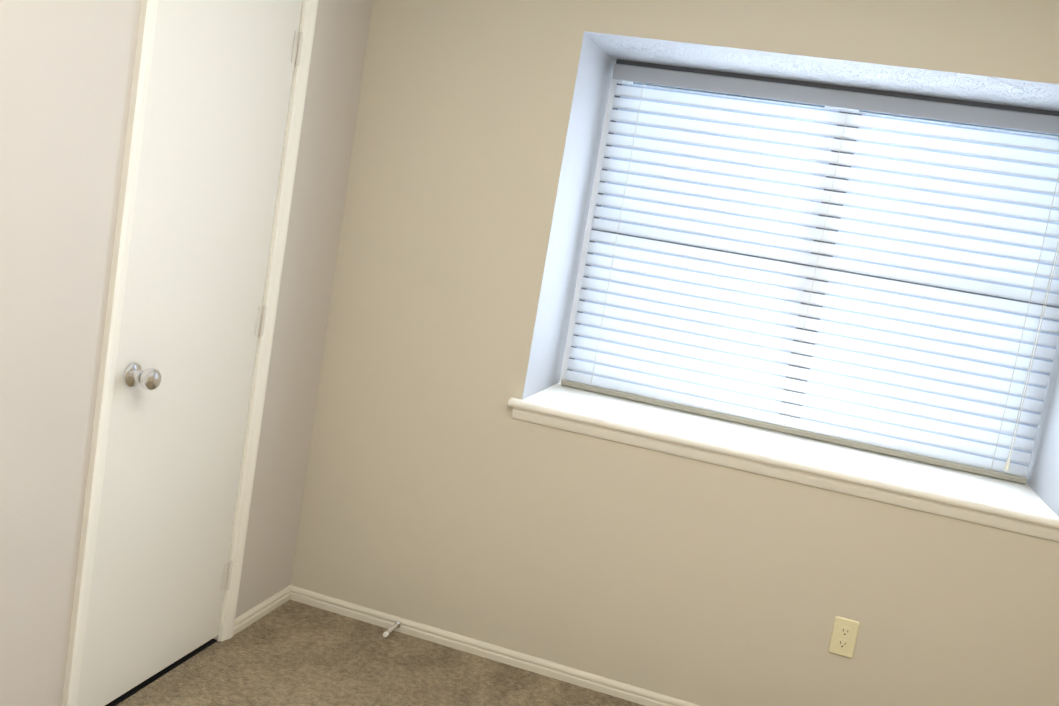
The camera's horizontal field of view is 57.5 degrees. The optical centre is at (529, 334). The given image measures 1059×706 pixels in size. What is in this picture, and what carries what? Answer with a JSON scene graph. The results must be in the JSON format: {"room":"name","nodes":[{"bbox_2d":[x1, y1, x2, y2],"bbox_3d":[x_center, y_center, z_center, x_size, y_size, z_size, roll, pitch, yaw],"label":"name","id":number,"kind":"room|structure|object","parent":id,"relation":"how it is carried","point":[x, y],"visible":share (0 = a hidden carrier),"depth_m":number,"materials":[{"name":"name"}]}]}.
{"room":"empty bedroom","nodes":[
{"label":"empty bedroom","id":0,"kind":"room"},
{"bbox_2d":[0,0,372,705],"bbox_3d":[-1.045,-0.188,2.200,0.120,2.440,2.566,11,7,15],"label":"wall","id":1,"kind":"structure","parent":0,"point":[66,72],"depth_m":2.18,"materials":[{"name":"paint"}]},
{"bbox_2d":[105,639,216,705],"bbox_3d":[-0.957,-0.021,2.633,0.120,2.037,0.622,11,7,15],"label":"gap","id":2,"kind":"object","parent":1,"relation":"attached to","point":[135,689],"depth_m":2.78,"materials":[{"name":"black"}]},
{"bbox_2d":[77,0,302,705],"bbox_3d":[-0.917,-0.017,2.622,0.035,2.001,0.617,11,7,15],"label":"closet door","id":3,"kind":"structure","parent":1,"relation":"in","point":[220,84],"depth_m":2.58,"materials":[{"name":"paint"}]},
{"bbox_2d":[123,362,161,390],"bbox_3d":[-0.951,0.106,2.383,0.075,0.064,0.064,11,7,15],"label":"door knob","id":4,"kind":"object","parent":3,"relation":"attached to","point":[149,379],"depth_m":2.37,"materials":[{"name":"silver metal"}]},
{"bbox_2d":[61,0,318,705],"bbox_3d":[-0.956,-0.029,2.632,0.120,2.055,0.659,11,7,15],"label":"door frame","id":5,"kind":"structure","parent":1,"relation":"attached to","point":[217,637],"depth_m":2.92,"materials":[{"name":"paint"}]},
{"bbox_2d":[221,31,302,590],"bbox_3d":[-0.808,-0.041,2.903,0.012,1.719,0.031,11,7,15],"label":"closet door hinge","id":6,"kind":"object","parent":1,"relation":"attached to","point":[261,317],"visible":1,"depth_m":2.90,"materials":[{"name":"white metal"}]},
{"bbox_2d":[116,600,644,705],"bbox_3d":[-0.191,1.292,1.865,4.135,0.100,4.041,11,7,15],"label":"floor","id":7,"kind":"structure","parent":0,"point":[291,653],"depth_m":3.01,"materials":[{"name":"carpet"}]},
{"bbox_2d":[290,0,1058,705],"bbox_3d":[0.867,0.015,3.157,3.305,2.440,0.555,11,7,15],"label":"wall","id":8,"kind":"structure","parent":0,"point":[444,490],"depth_m":3.10,"materials":[{"name":"paint"}]},
{"bbox_2d":[233,585,699,705],"bbox_3d":[0.135,1.319,1.481,3.065,0.046,3.246,11,7,15],"label":"baseboard","id":9,"kind":"structure","parent":8,"relation":"attached to","point":[631,693],"depth_m":3.23,"materials":[{"name":"paint"}]},
{"bbox_2d":[383,621,400,636],"bbox_3d":[-0.468,0.998,3.261,0.024,0.024,0.106,11,7,15],"label":"doorstop","id":10,"kind":"object","parent":9,"relation":"attached to","point":[397,624],"visible":1,"depth_m":3.26,"materials":[{"name":"white metal"}]},
{"bbox_2d":[508,383,1058,541],"bbox_3d":[0.793,0.382,3.146,1.680,0.067,0.509,11,7,15],"label":"window sill","id":11,"kind":"structure","parent":8,"relation":"attached to","point":[1026,509],"depth_m":3.00,"materials":[{"name":"paint"}]},
{"bbox_2d":[559,62,1047,465],"bbox_3d":[0.978,-0.249,3.351,1.607,1.180,0.074,11,7,15],"label":"window","id":12,"kind":"structure","parent":8,"relation":"in","point":[589,224],"depth_m":3.52,"materials":[{"name":"white plastic"}]},
{"bbox_2d":[561,59,1058,483],"bbox_3d":[0.958,-0.243,3.263,1.580,1.176,0.076,11,7,15],"label":"window blinds","id":13,"kind":"object","parent":12,"relation":"attached to","point":[884,284],"visible":0.96,"depth_m":3.25,"materials":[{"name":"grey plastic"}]},
{"bbox_2d":[828,616,859,657],"bbox_3d":[0.947,0.912,2.904,0.072,0.116,0.008,11,7,15],"label":"electrical outlet","id":14,"kind":"object","parent":8,"relation":"attached to","point":[844,634],"visible":1,"depth_m":2.90,"materials":[{"name":"beige plastic"}]}
]}

